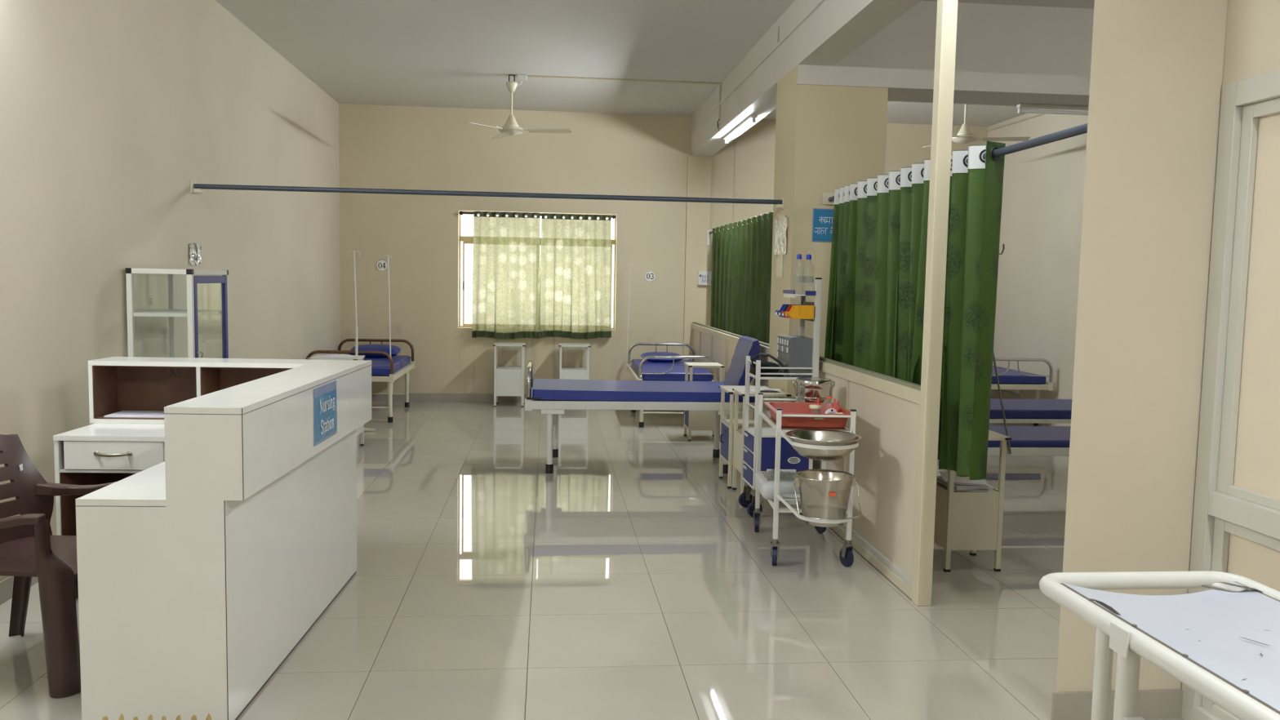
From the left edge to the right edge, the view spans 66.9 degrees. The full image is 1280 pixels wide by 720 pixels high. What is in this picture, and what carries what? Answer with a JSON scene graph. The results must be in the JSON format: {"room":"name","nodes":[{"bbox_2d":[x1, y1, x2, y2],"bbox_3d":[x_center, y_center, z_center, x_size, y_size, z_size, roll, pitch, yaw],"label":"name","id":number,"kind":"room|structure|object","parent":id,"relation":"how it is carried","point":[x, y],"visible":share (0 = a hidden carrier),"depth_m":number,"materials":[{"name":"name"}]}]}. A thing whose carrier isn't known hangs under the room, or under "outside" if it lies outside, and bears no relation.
{"room":"hospital room","nodes":[
{"label":"hospital room","id":0,"kind":"room"},
{"bbox_2d":[0,0,340,581],"bbox_3d":[-2.952,-0.650,4.336,0.200,3.470,14.670,1,5,-5],"label":"wall","id":1,"kind":"structure","parent":0,"point":[110,109],"depth_m":5.83,"materials":[{"name":"beige paint"}]},
{"bbox_2d":[0,576,38,604],"bbox_3d":[-2.874,1.033,4.453,0.014,0.100,14.205,1,5,-5],"label":"baseboard","id":2,"kind":"structure","parent":1,"relation":"attached to","point":[6,584],"depth_m":4.38,"materials":[{"name":"tile"}]},
{"bbox_2d":[188,243,201,266],"bbox_3d":[-3.069,-0.729,6.687,0.012,0.154,0.228,1,5,-5],"label":"plastic sleeve","id":3,"kind":"object","parent":1,"relation":"attached to","point":[195,259],"visible":1,"depth_m":6.68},
{"bbox_2d":[194,243,197,262],"bbox_3d":[-3.063,-0.742,6.686,0.001,0.128,0.068,1,5,-5],"label":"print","id":4,"kind":"object","parent":3,"relation":"attached to","point":[195,243],"depth_m":6.68},
{"bbox_2d":[190,179,784,209],"bbox_3d":[-1.012,-1.164,6.844,4.128,0.095,0.085,1,5,-5],"label":"rail","id":5,"kind":"object","parent":1,"relation":"attached to","point":[195,188],"visible":1,"depth_m":6.82,"materials":[{"name":"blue metal"}]},
{"bbox_2d":[0,401,1183,719],"bbox_3d":[1.013,1.175,4.843,8.230,0.100,14.620,1,5,-5],"label":"floor","id":6,"kind":"structure","parent":0,"point":[626,580],"depth_m":4.50,"materials":[{"name":"tile"}]},
{"bbox_2d":[0,434,115,698],"bbox_3d":[-2.277,0.726,3.656,0.608,0.865,0.618,1,5,2],"label":"plastic chair","id":7,"kind":"object","parent":6,"relation":"on","point":[28,548],"visible":0.65,"depth_m":3.61,"materials":[{"name":"plastic"}]},
{"bbox_2d":[125,267,230,358],"bbox_3d":[-2.796,0.201,5.955,0.393,1.513,0.651,1,5,-5],"label":"cabinet","id":8,"kind":"object","parent":6,"relation":"on","point":[192,312],"visible":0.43,"depth_m":5.66,"materials":[{"name":"white metal"}]},
{"bbox_2d":[133,309,222,317],"bbox_3d":[-2.812,-0.287,5.912,0.317,0.022,0.618,1,5,-5],"label":"shelf","id":9,"kind":"object","parent":8,"relation":"attached to","point":[166,313],"depth_m":5.64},
{"bbox_2d":[53,356,371,719],"bbox_3d":[-1.955,0.601,4.002,1.271,1.070,1.813,1,5,-3],"label":"reception desk","id":10,"kind":"object","parent":6,"relation":"on","point":[222,535],"depth_m":3.25,"materials":[{"name":"white laminate"}]},
{"bbox_2d":[79,461,165,498],"bbox_3d":[-1.687,0.406,3.697,0.282,0.021,1.170,1,5,-3],"label":"countertop","id":11,"kind":"structure","parent":10,"relation":"on","point":[150,482],"depth_m":3.27,"materials":[{"name":"white laminate"}]},
{"bbox_2d":[89,418,164,424],"bbox_3d":[-2.110,0.288,4.754,1.026,0.022,0.245,1,5,-3],"label":"shelf","id":12,"kind":"object","parent":10,"relation":"attached to","point":[95,421],"depth_m":4.61,"materials":[{"name":"white laminate"}]},
{"bbox_2d":[103,410,164,417],"bbox_3d":[-2.363,0.266,4.748,0.420,0.006,0.190,1,5,-3],"label":"paper","id":13,"kind":"object","parent":10,"relation":"on","point":[140,414],"visible":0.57,"depth_m":4.71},
{"bbox_2d":[88,356,319,368],"bbox_3d":[-2.105,0.012,4.731,1.026,0.022,0.245,1,5,-3],"label":"shelf","id":14,"kind":"object","parent":10,"relation":"attached to","point":[144,362],"depth_m":4.63,"materials":[{"name":"white laminate"}]},
{"bbox_2d":[313,380,337,446],"bbox_3d":[-1.312,0.218,4.050,0.008,0.231,0.335,1,5,-3],"label":"sign","id":15,"kind":"object","parent":10,"relation":"attached to","point":[325,400],"visible":1,"depth_m":4.03,"materials":[{"name":"blue"}]},
{"bbox_2d":[320,397,334,434],"bbox_3d":[-1.308,0.225,4.057,0.001,0.151,0.229,1,5,-3],"label":"print","id":16,"kind":"object","parent":15,"relation":"attached to","point":[333,397],"depth_m":4.06},
{"bbox_2d":[306,355,365,445],"bbox_3d":[-2.605,0.369,8.336,0.412,0.795,0.382,1,5,-5],"label":"locker","id":17,"kind":"object","parent":6,"relation":"on","point":[360,430],"visible":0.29,"depth_m":8.30,"materials":[{"name":"white metal"}]},
{"bbox_2d":[317,354,354,357],"bbox_3d":[-2.608,-0.037,8.317,0.260,0.015,0.200,1,5,-5],"label":"paper","id":18,"kind":"object","parent":17,"relation":"on","point":[326,355],"visible":1,"depth_m":8.31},
{"bbox_2d":[305,338,414,422],"bbox_3d":[-3.014,0.196,10.571,0.881,0.756,1.584,1,5,-5],"label":"hospital bed","id":19,"kind":"object","parent":6,"relation":"on","point":[388,369],"visible":0.62,"depth_m":10.13,"materials":[{"name":"white metal"}]},
{"bbox_2d":[348,344,400,357],"bbox_3d":[-3.021,-0.103,11.044,0.560,0.138,0.340,1,5,-5],"label":"pillow","id":20,"kind":"object","parent":19,"relation":"on","point":[395,350],"visible":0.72,"depth_m":10.93,"materials":[{"name":"blue fabric"}]},
{"bbox_2d":[384,254,391,356],"bbox_3d":[-2.545,-0.446,9.790,0.071,1.230,0.014,1,5,-5],"label":"rod","id":21,"kind":"object","parent":19,"relation":"on","point":[385,255],"visible":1,"depth_m":9.78,"materials":[{"name":"white metal"}]},
{"bbox_2d":[347,250,375,431],"bbox_3d":[-2.692,-0.173,9.205,0.258,1.723,0.258,3,5,22],"label":"stand","id":22,"kind":"object","parent":6,"relation":"on","point":[353,251],"visible":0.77,"depth_m":9.18,"materials":[{"name":"white metal"}]},
{"bbox_2d":[493,342,525,407],"bbox_3d":[-1.537,0.170,11.410,0.372,0.725,0.372,1,5,-5],"label":"locker","id":23,"kind":"object","parent":6,"relation":"on","point":[508,380],"visible":1,"depth_m":11.25,"materials":[{"name":"white metal"}]},
{"bbox_2d":[496,366,521,368],"bbox_3d":[-1.536,0.099,11.404,0.290,0.008,0.314,1,5,-5],"label":"shelf","id":24,"kind":"object","parent":23,"relation":"attached to","point":[497,367],"depth_m":11.44,"materials":[{"name":"white metal"}]},
{"bbox_2d":[558,342,591,379],"bbox_3d":[-0.783,0.177,11.483,0.377,0.728,0.372,1,5,-5],"label":"locker","id":25,"kind":"object","parent":6,"relation":"on","point":[566,373],"visible":0.57,"depth_m":11.32,"materials":[{"name":"white metal"}]},
{"bbox_2d":[561,367,586,369],"bbox_3d":[-0.782,0.107,11.477,0.295,0.008,0.314,1,5,-5],"label":"shelf","id":26,"kind":"object","parent":25,"relation":"attached to","point":[562,368],"depth_m":11.49,"materials":[{"name":"white metal"}]},
{"bbox_2d":[524,360,755,473],"bbox_3d":[-0.004,0.442,7.903,1.841,0.819,0.833,1,5,-5],"label":"hospital bed","id":27,"kind":"object","parent":6,"relation":"on","point":[553,397],"visible":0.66,"depth_m":7.52,"materials":[{"name":"white metal"}]},
{"bbox_2d":[723,335,759,385],"bbox_3d":[0.837,0.015,8.004,0.209,0.400,0.560,1,5,-5],"label":"backrest cushion","id":28,"kind":"object","parent":27,"relation":"on","point":[746,345],"visible":0.79,"depth_m":7.89,"materials":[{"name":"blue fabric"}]},
{"bbox_2d":[626,342,718,427],"bbox_3d":[0.324,0.250,10.683,0.816,0.756,1.912,1,5,-5],"label":"hospital bed","id":29,"kind":"object","parent":6,"relation":"on","point":[640,369],"visible":0.51,"depth_m":9.96,"materials":[{"name":"beige metal"}]},
{"bbox_2d":[626,263,633,365],"bbox_3d":[-0.123,-0.535,11.523,0.071,1.215,0.035,1,5,-5],"label":"rod","id":30,"kind":"object","parent":29,"relation":"attached to","point":[628,264],"visible":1,"depth_m":11.52,"materials":[{"name":"white metal"}]},
{"bbox_2d":[640,351,682,361],"bbox_3d":[0.251,-0.035,11.281,0.480,0.106,0.300,0,5,-8],"label":"pillow","id":31,"kind":"object","parent":29,"relation":"on","point":[645,354],"visible":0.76,"depth_m":11.18,"materials":[{"name":"blue fabric"}]},
{"bbox_2d":[683,155,711,359],"bbox_3d":[0.690,-0.959,11.781,0.290,2.999,0.034,1,5,-5],"label":"pillar corner","id":32,"kind":"structure","parent":6,"relation":"on","point":[699,167],"depth_m":11.73,"materials":[{"name":"yellow paint"}]},
{"bbox_2d":[697,271,711,285],"bbox_3d":[0.802,-0.990,11.743,0.200,0.170,0.054,1,5,-5],"label":"switchboard","id":33,"kind":"object","parent":32,"relation":"attached to","point":[704,277],"visible":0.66,"depth_m":11.72,"materials":[{"name":"white plastic"}]},
{"bbox_2d":[708,156,712,270],"bbox_3d":[0.857,-1.764,11.712,0.015,1.360,0.015,-1,5,-28],"label":"conduit","id":34,"kind":"object","parent":32,"relation":"attached to","point":[712,157],"visible":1,"depth_m":11.70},
{"bbox_2d":[683,362,724,440],"bbox_3d":[0.595,0.394,9.253,0.347,0.715,0.352,1,5,-5],"label":"locker","id":35,"kind":"object","parent":6,"relation":"on","point":[693,420],"visible":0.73,"depth_m":9.11,"materials":[{"name":"beige metal"}]},
{"bbox_2d":[718,385,773,488],"bbox_3d":[0.789,0.567,7.235,0.372,0.710,0.412,1,5,-5],"label":"locker","id":36,"kind":"object","parent":6,"relation":"on","point":[726,425],"visible":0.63,"depth_m":7.18,"materials":[{"name":"beige metal"}]},
{"bbox_2d":[724,419,768,426],"bbox_3d":[0.796,0.473,7.228,0.280,0.008,0.354,1,5,-5],"label":"shelf","id":37,"kind":"object","parent":36,"relation":"attached to","point":[751,422],"depth_m":7.21,"materials":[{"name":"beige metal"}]},
{"bbox_2d":[732,387,791,493],"bbox_3d":[0.853,0.585,6.870,0.355,0.735,0.352,1,5,-5],"label":"locker","id":38,"kind":"object","parent":6,"relation":"on","point":[738,446],"visible":0.43,"depth_m":6.84,"materials":[{"name":"beige metal"}]},
{"bbox_2d":[749,386,778,391],"bbox_3d":[0.882,0.210,6.831,0.190,0.020,0.150,1,5,-5],"label":"paper","id":39,"kind":"object","parent":38,"relation":"on","point":[762,388],"visible":0.88,"depth_m":6.82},
{"bbox_2d":[738,277,822,517],"bbox_3d":[0.898,0.232,6.289,0.432,1.534,0.353,1,5,-5],"label":"cart","id":40,"kind":"object","parent":6,"relation":"on","point":[790,459],"visible":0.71,"depth_m":6.16,"materials":[{"name":"white metal"}]},
{"bbox_2d":[749,352,789,376],"bbox_3d":[0.845,0.022,6.268,0.269,0.142,0.288,1,5,-5],"label":"equipment bag","id":41,"kind":"object","parent":40,"relation":"on","point":[763,363],"visible":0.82,"depth_m":6.17,"materials":[{"name":"black fabric"}]},
{"bbox_2d":[746,372,798,379],"bbox_3d":[0.906,0.103,6.285,0.380,0.015,0.340,1,5,-5],"label":"shelf","id":42,"kind":"object","parent":40,"relation":"attached to","point":[757,376],"depth_m":6.12,"materials":[{"name":"white metal"}]},
{"bbox_2d":[782,288,796,297],"bbox_3d":[0.967,-0.429,6.261,0.014,0.051,0.310,1,5,-5],"label":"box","id":43,"kind":"object","parent":40,"relation":"on","point":[789,293],"depth_m":6.23,"materials":[{"name":"cardboard"}]},
{"bbox_2d":[778,304,804,317],"bbox_3d":[0.989,-0.317,6.294,0.169,0.083,0.082,1,5,-5],"label":"bin","id":44,"kind":"object","parent":40,"relation":"attached to","point":[786,307],"visible":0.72,"depth_m":6.33,"materials":[{"name":"blue plastic"}]},
{"bbox_2d":[777,335,813,377],"bbox_3d":[1.002,-0.029,6.310,0.156,0.245,0.335,1,5,-5],"label":"base cabinet","id":45,"kind":"object","parent":40,"relation":"on","point":[793,351],"visible":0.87,"depth_m":6.15,"materials":[{"name":"grey plastic"}]},
{"bbox_2d":[785,305,814,319],"bbox_3d":[1.006,-0.303,6.118,0.169,0.086,0.086,1,5,-5],"label":"bin","id":46,"kind":"object","parent":40,"relation":"attached to","point":[797,312],"visible":1,"depth_m":6.08,"materials":[{"name":"yellow plastic"}]},
{"bbox_2d":[753,392,858,566],"bbox_3d":[0.920,0.662,5.299,0.450,0.841,1.148,1,5,-1],"label":"trolley","id":47,"kind":"object","parent":6,"relation":"on","point":[780,504],"visible":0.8,"depth_m":5.12,"materials":[{"name":"white metal"}]},
{"bbox_2d":[754,468,799,500],"bbox_3d":[0.786,0.691,5.446,0.250,0.131,0.370,1,5,-1],"label":"plastic container","id":48,"kind":"object","parent":47,"relation":"on","point":[764,480],"visible":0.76,"depth_m":5.33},
{"bbox_2d":[782,493,800,505],"bbox_3d":[0.864,0.752,5.220,0.200,0.048,0.085,1,5,4],"label":"tray","id":49,"kind":"object","parent":47,"relation":"on","point":[784,495],"visible":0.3,"depth_m":5.21,"materials":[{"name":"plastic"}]},
{"bbox_2d":[762,410,849,431],"bbox_3d":[0.918,0.338,5.439,0.363,0.008,0.690,1,5,-1],"label":"shelf","id":50,"kind":"object","parent":47,"relation":"attached to","point":[766,416],"depth_m":5.13,"materials":[{"name":"silver metal"}]},
{"bbox_2d":[763,398,850,427],"bbox_3d":[0.921,0.279,5.338,0.420,0.124,0.504,1,5,-1],"label":"tray","id":51,"kind":"object","parent":47,"relation":"on","point":[788,408],"depth_m":5.14,"materials":[{"name":"plastic"}]},
{"bbox_2d":[819,395,837,413],"bbox_3d":[1.036,0.263,5.303,0.100,0.153,0.102,1,5,-5],"label":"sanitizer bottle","id":52,"kind":"object","parent":51,"relation":"in","point":[831,410],"visible":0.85,"depth_m":5.26,"materials":[{"name":"plastic"}]},
{"bbox_2d":[773,500,847,510],"bbox_3d":[0.910,0.761,5.474,0.363,0.008,0.690,1,5,-1],"label":"shelf","id":53,"kind":"object","parent":47,"relation":"attached to","point":[780,506],"depth_m":5.14,"materials":[{"name":"silver metal"}]},
{"bbox_2d":[792,377,835,402],"bbox_3d":[1.020,0.212,5.696,0.218,0.203,0.218,3,5,27],"label":"drum","id":54,"kind":"object","parent":47,"relation":"on","point":[807,389],"visible":0.79,"depth_m":5.61,"materials":[{"name":"silver metal"}]},
{"bbox_2d":[785,429,862,460],"bbox_3d":[0.921,0.436,4.880,0.380,0.118,0.380,1,5,-5],"label":"basin","id":55,"kind":"object","parent":47,"relation":"in","point":[811,437],"visible":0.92,"depth_m":4.80,"materials":[{"name":"silver metal"}]},
{"bbox_2d":[793,469,862,527],"bbox_3d":[0.939,0.706,4.925,0.336,0.248,0.310,1,5,-5],"label":"bucket","id":56,"kind":"object","parent":47,"relation":"on","point":[824,494],"visible":0.88,"depth_m":4.84,"materials":[{"name":"silver metal"}]},
{"bbox_2d":[690,0,958,605],"bbox_3d":[1.012,-0.648,8.090,0.070,2.998,7.392,1,5,-5],"label":"wall","id":57,"kind":"structure","parent":6,"relation":"on","point":[897,420],"depth_m":4.74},
{"bbox_2d":[796,64,1090,95],"bbox_3d":[2.928,-1.950,6.862,3.699,0.132,0.011,1,5,-5],"label":"ceiling beam","id":58,"kind":"structure","parent":57,"relation":"attached to","point":[807,74],"depth_m":6.77,"materials":[{"name":"white paint"}]},
{"bbox_2d":[933,430,1011,572],"bbox_3d":[1.748,0.745,5.239,0.332,0.720,0.352,1,5,-5],"label":"locker","id":59,"kind":"object","parent":6,"relation":"on","point":[971,521],"visible":0.54,"depth_m":5.09,"materials":[{"name":"beige metal"}]},
{"bbox_2d":[936,481,995,492],"bbox_3d":[1.749,0.686,5.235,0.250,0.008,0.294,1,5,-5],"label":"shelf","id":60,"kind":"object","parent":59,"relation":"attached to","point":[940,487],"depth_m":5.15,"materials":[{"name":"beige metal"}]},
{"bbox_2d":[942,484,990,491],"bbox_3d":[1.738,0.672,5.222,0.210,0.010,0.270,1,5,2],"label":"paper","id":61,"kind":"object","parent":59,"relation":"on","point":[946,486],"visible":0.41,"depth_m":5.09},
{"bbox_2d":[936,478,993,489],"bbox_3d":[1.734,0.665,5.221,0.210,0.010,0.270,0,5,-12],"label":"paper","id":62,"kind":"object","parent":61,"relation":"on","point":[938,480],"visible":0.33,"depth_m":5.10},
{"bbox_2d":[937,475,995,488],"bbox_3d":[1.749,0.658,5.222,0.217,0.010,0.275,1,5,-5],"label":"paper","id":63,"kind":"object","parent":62,"relation":"on","point":[938,477],"visible":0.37,"depth_m":5.10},
{"bbox_2d":[946,483,990,488],"bbox_3d":[1.756,0.650,5.222,0.210,0.010,0.270,2,5,12],"label":"paper","id":64,"kind":"object","parent":63,"relation":"on","point":[960,485],"visible":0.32,"depth_m":5.09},
{"bbox_2d":[946,479,988,486],"bbox_3d":[1.753,0.642,5.221,0.210,0.010,0.270,2,5,13],"label":"paper","id":65,"kind":"object","parent":64,"relation":"on","point":[985,482],"visible":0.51,"depth_m":5.09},
{"bbox_2d":[939,471,986,484],"bbox_3d":[1.736,0.635,5.219,0.210,0.010,0.270,2,5,12],"label":"paper","id":66,"kind":"object","parent":65,"relation":"on","point":[944,475],"visible":0.66,"depth_m":5.16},
{"bbox_2d":[947,426,1071,471],"bbox_3d":[2.724,0.665,6.697,1.910,0.676,0.660,1,5,-5],"label":"hospital bed","id":67,"kind":"object","parent":6,"relation":"on","point":[1054,441],"visible":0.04,"depth_m":6.37,"materials":[{"name":"blue fabric"}]},
{"bbox_2d":[992,351,1011,453],"bbox_3d":[2.315,0.159,6.257,0.224,0.903,0.014,1,5,-5],"label":"rod","id":68,"kind":"object","parent":67,"relation":"attached to","point":[993,357],"visible":0.72,"depth_m":6.27,"materials":[{"name":"metal"}]},
{"bbox_2d":[991,357,1053,426],"bbox_3d":[3.850,0.285,11.062,0.886,0.756,1.992,1,5,-5],"label":"hospital bed","id":69,"kind":"object","parent":6,"relation":"on","point":[1009,379],"visible":0.36,"depth_m":10.26,"materials":[{"name":"beige metal"}]},
{"bbox_2d":[989,398,1071,423],"bbox_3d":[3.215,0.568,7.975,1.930,0.676,0.740,1,5,-5],"label":"hospital bed","id":70,"kind":"object","parent":6,"relation":"on","point":[1015,411],"visible":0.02,"depth_m":7.61,"materials":[{"name":"blue fabric"}]},
{"bbox_2d":[1039,570,1279,719],"bbox_3d":[1.282,1.002,1.383,0.542,0.824,2.033,1,5,-5],"label":"trolley","id":71,"kind":"object","parent":6,"relation":"on","point":[1222,642],"visible":1,"depth_m":2.01,"materials":[{"name":"white metal"}]},
{"bbox_2d":[215,0,1094,126],"bbox_3d":[1.076,-2.397,4.598,8.230,0.120,14.720,1,5,-5],"label":"ceiling","id":72,"kind":"structure","parent":0,"point":[421,53],"depth_m":8.36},
{"bbox_2d":[461,74,572,139],"bbox_3d":[-1.189,-2.499,9.541,1.048,0.576,1.068,1,5,-5],"label":"ceiling fan","id":73,"kind":"object","parent":72,"relation":"hanging from","point":[511,127],"visible":1,"depth_m":9.44,"materials":[{"name":"white metal"}]},
{"bbox_2d":[517,74,526,85],"bbox_3d":[-1.166,-2.728,9.467,0.117,0.103,0.080,1,5,-5],"label":"junction box","id":74,"kind":"object","parent":72,"relation":"attached to","point":[522,77],"visible":1,"depth_m":9.43,"materials":[{"name":"white plastic"}]},
{"bbox_2d":[527,75,720,117],"bbox_3d":[-0.151,-2.600,9.575,1.917,0.339,0.016,1,5,-5],"label":"conduit","id":75,"kind":"object","parent":72,"relation":"attached to","point":[545,77],"visible":1,"depth_m":9.57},
{"bbox_2d":[690,0,921,155],"bbox_3d":[1.413,-2.095,4.604,0.250,0.470,14.218,1,5,-5],"label":"ceiling beam","id":76,"kind":"structure","parent":72,"relation":"attached to","point":[836,28],"depth_m":7.00,"materials":[{"name":"white paint"}]},
{"bbox_2d":[724,115,757,143],"bbox_3d":[0.964,-2.229,9.400,0.060,0.067,1.360,1,5,-5],"label":"tube light","id":77,"kind":"object","parent":76,"relation":"attached to","point":[751,119],"visible":1,"depth_m":9.26,"materials":[{"name":"white plastic"}]},
{"bbox_2d":[690,0,825,133],"bbox_3d":[1.283,-2.127,4.570,0.016,0.025,14.180,1,5,-5],"label":"duct","id":78,"kind":"object","parent":76,"relation":"attached to","point":[819,2],"visible":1,"depth_m":7.56,"materials":[{"name":"white paint"}]},
{"bbox_2d":[833,0,1093,106],"bbox_3d":[3.033,-2.207,7.109,3.448,0.598,0.500,1,5,-5],"label":"beam","id":79,"kind":"structure","parent":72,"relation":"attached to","point":[991,37],"depth_m":6.81,"materials":[{"name":"white paint"}]},
{"bbox_2d":[1016,103,1088,115],"bbox_3d":[3.453,-1.884,7.348,1.220,0.067,0.060,1,5,-5],"label":"tube light","id":80,"kind":"object","parent":79,"relation":"attached to","point":[1020,106],"visible":0.48,"depth_m":7.30,"materials":[{"name":"white plastic"}]},
{"bbox_2d":[922,103,1030,147],"bbox_3d":[3.237,-2.415,9.549,1.064,0.576,1.054,1,5,-5],"label":"ceiling fan","id":81,"kind":"object","parent":72,"relation":"hanging from","point":[964,135],"visible":0.71,"depth_m":9.44,"materials":[{"name":"white metal"}]},
{"bbox_2d":[338,103,987,394],"bbox_3d":[0.364,-1.209,11.863,7.830,3.470,0.230,1,5,-5],"label":"wall","id":82,"kind":"structure","parent":0,"point":[387,147],"depth_m":11.54,"materials":[{"name":"beige paint"}]},
{"bbox_2d":[376,259,387,271],"bbox_3d":[-3.041,-1.114,11.426,0.132,0.132,0.006,1,5,-5],"label":"number sign","id":83,"kind":"object","parent":82,"relation":"attached to","point":[382,265],"visible":0.99,"depth_m":11.42,"materials":[{"name":"white"}]},
{"bbox_2d":[371,393,526,402],"bbox_3d":[0.350,0.481,11.881,7.816,0.100,0.015,1,5,-5],"label":"baseboard","id":84,"kind":"structure","parent":82,"relation":"attached to","point":[486,397],"depth_m":11.62,"materials":[{"name":"tile"}]},
{"bbox_2d":[458,211,616,218],"bbox_3d":[-1.210,-1.722,11.522,1.850,0.040,0.062,1,5,-5],"label":"curtain rod","id":85,"kind":"object","parent":82,"relation":"attached to","point":[460,212],"visible":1,"depth_m":11.43,"materials":[{"name":"silver metal"}]},
{"bbox_2d":[471,211,540,339],"bbox_3d":[-1.580,-0.994,11.479,0.809,1.505,0.081,1,5,-5],"label":"window curtain","id":86,"kind":"object","parent":85,"relation":"hanging from","point":[506,265],"visible":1,"depth_m":11.48,"materials":[{"name":"beige fabric"}]},
{"bbox_2d":[537,213,611,339],"bbox_3d":[-0.765,-0.989,11.557,0.878,1.484,0.091,1,5,-5],"label":"window curtain","id":87,"kind":"object","parent":85,"relation":"hanging from","point":[575,274],"visible":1,"depth_m":11.56,"materials":[{"name":"beige fabric"}]},
{"bbox_2d":[459,211,616,328],"bbox_3d":[-1.243,-1.083,11.799,1.882,1.390,0.064,1,5,-5],"label":"window","id":88,"kind":"structure","parent":82,"relation":"in","point":[465,239],"depth_m":11.72,"materials":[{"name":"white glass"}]},
{"bbox_2d":[644,271,655,281],"bbox_3d":[0.122,-1.014,11.736,0.132,0.132,0.006,1,5,-5],"label":"number sign","id":89,"kind":"object","parent":82,"relation":"attached to","point":[650,276],"visible":1,"depth_m":11.73,"materials":[{"name":"white"}]},
{"bbox_2d":[732,137,736,222],"bbox_3d":[1.131,-1.683,11.770,0.014,2.460,0.014,1,5,-5],"label":"conduit","id":90,"kind":"object","parent":82,"relation":"attached to","point":[735,138],"visible":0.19,"depth_m":11.72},
{"bbox_2d":[767,65,888,410],"bbox_3d":[1.354,-0.563,7.138,0.650,2.999,0.600,1,5,-5],"label":"pillar","id":91,"kind":"structure","parent":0,"point":[828,138],"depth_m":6.78,"materials":[{"name":"yellow paint"}]},
{"bbox_2d":[706,214,769,245],"bbox_3d":[1.053,-1.297,9.564,0.080,0.190,4.373,1,5,-5],"label":"rail","id":92,"kind":"object","parent":91,"relation":"attached to","point":[709,233],"visible":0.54,"depth_m":11.72,"materials":[{"name":"beige metal"}]},
{"bbox_2d":[710,222,737,332],"bbox_3d":[0.942,-0.768,10.696,0.139,1.429,1.328,1,5,-5],"label":"curtain","id":93,"kind":"object","parent":92,"relation":"hanging from","point":[722,239],"visible":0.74,"depth_m":10.77,"materials":[{"name":"green fabric"}]},
{"bbox_2d":[728,211,773,343],"bbox_3d":[1.090,-0.627,9.022,0.150,1.429,2.023,1,5,-5],"label":"curtain","id":94,"kind":"object","parent":92,"relation":"hanging from","point":[751,276],"visible":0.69,"depth_m":9.09,"materials":[{"name":"green fabric"}]},
{"bbox_2d":[776,257,782,277],"bbox_3d":[1.026,-0.678,7.127,0.005,0.136,0.200,1,5,-5],"label":"wall label","id":95,"kind":"object","parent":91,"relation":"attached to","point":[779,261],"visible":1,"depth_m":7.12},
{"bbox_2d":[773,214,787,258],"bbox_3d":[1.028,-0.899,7.086,0.012,0.315,0.373,1,5,-5],"label":"plastic sleeve","id":96,"kind":"object","parent":91,"relation":"attached to","point":[781,224],"visible":1,"depth_m":7.08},
{"bbox_2d":[812,208,833,242],"bbox_3d":[1.417,-0.943,6.804,0.420,0.232,0.008,1,5,-5],"label":"wall sign","id":97,"kind":"object","parent":91,"relation":"attached to","point":[823,219],"visible":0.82,"depth_m":6.79,"materials":[{"name":"blue"}]},
{"bbox_2d":[814,217,833,234],"bbox_3d":[1.314,-0.941,6.790,0.183,0.120,0.001,1,5,-5],"label":"print","id":98,"kind":"object","parent":97,"relation":"attached to","point":[821,219],"depth_m":6.79},
{"bbox_2d":[822,123,1087,204],"bbox_3d":[1.490,-0.985,5.093,0.120,0.080,3.387,1,5,-5],"label":"rail","id":99,"kind":"object","parent":91,"relation":"attached to","point":[828,198],"visible":0.51,"depth_m":3.94,"materials":[{"name":"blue metal"}]},
{"bbox_2d":[824,183,857,365],"bbox_3d":[1.359,-0.396,6.426,0.137,1.487,0.648,1,5,-5],"label":"curtain","id":100,"kind":"object","parent":99,"relation":"hanging from","point":[840,324],"visible":0.65,"depth_m":6.36,"materials":[{"name":"green fabric"}]},
{"bbox_2d":[853,167,911,381],"bbox_3d":[1.439,-0.314,5.636,0.132,1.517,0.926,1,5,-5],"label":"curtain","id":101,"kind":"object","parent":99,"relation":"hanging from","point":[883,233],"visible":0.72,"depth_m":5.63,"materials":[{"name":"green fabric"}]},
{"bbox_2d":[907,141,1005,479],"bbox_3d":[1.516,-0.233,4.725,0.196,1.527,0.854,1,5,-5],"label":"curtain","id":102,"kind":"object","parent":99,"relation":"hanging from","point":[975,188],"visible":0.64,"depth_m":4.49,"materials":[{"name":"green fabric"}]},
{"bbox_2d":[987,109,1088,426],"bbox_3d":[5.031,-0.570,5.205,0.200,3.470,14.470,1,5,-5],"label":"wall","id":103,"kind":"structure","parent":0,"point":[1043,187],"depth_m":10.66,"materials":[{"name":"beige paint"}]},
{"bbox_2d":[986,109,1057,131],"bbox_3d":[4.500,-2.650,9.782,0.023,0.060,4.400,1,5,-5],"label":"conduit","id":104,"kind":"object","parent":103,"relation":"attached to","point":[1039,114],"visible":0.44,"depth_m":11.19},
{"bbox_2d":[1090,627,1113,719],"bbox_3d":[0.979,0.671,2.050,0.034,0.213,0.035,1,5,-5],"label":"trolley leg","id":105,"kind":"object","parent":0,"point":[1104,655],"depth_m":2.04,"materials":[{"name":"white metal"}]},
{"bbox_2d":[1055,0,1227,692],"bbox_3d":[1.690,-0.488,3.451,0.465,3.469,0.390,1,5,-5],"label":"pillar","id":106,"kind":"structure","parent":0,"point":[1157,66],"depth_m":3.28,"materials":[{"name":"beige paint"}]},
{"bbox_2d":[1050,688,1182,719],"bbox_3d":[1.669,1.207,3.388,0.473,0.100,0.014,1,5,-5],"label":"baseboard","id":107,"kind":"structure","parent":106,"relation":"attached to","point":[1152,704],"depth_m":3.38,"materials":[{"name":"grey tile"}]},
{"bbox_2d":[1181,0,1279,719],"bbox_3d":[2.272,-0.234,0.504,0.145,3.469,5.610,1,5,-5],"label":"wall","id":108,"kind":"structure","parent":0,"point":[1236,520],"depth_m":3.17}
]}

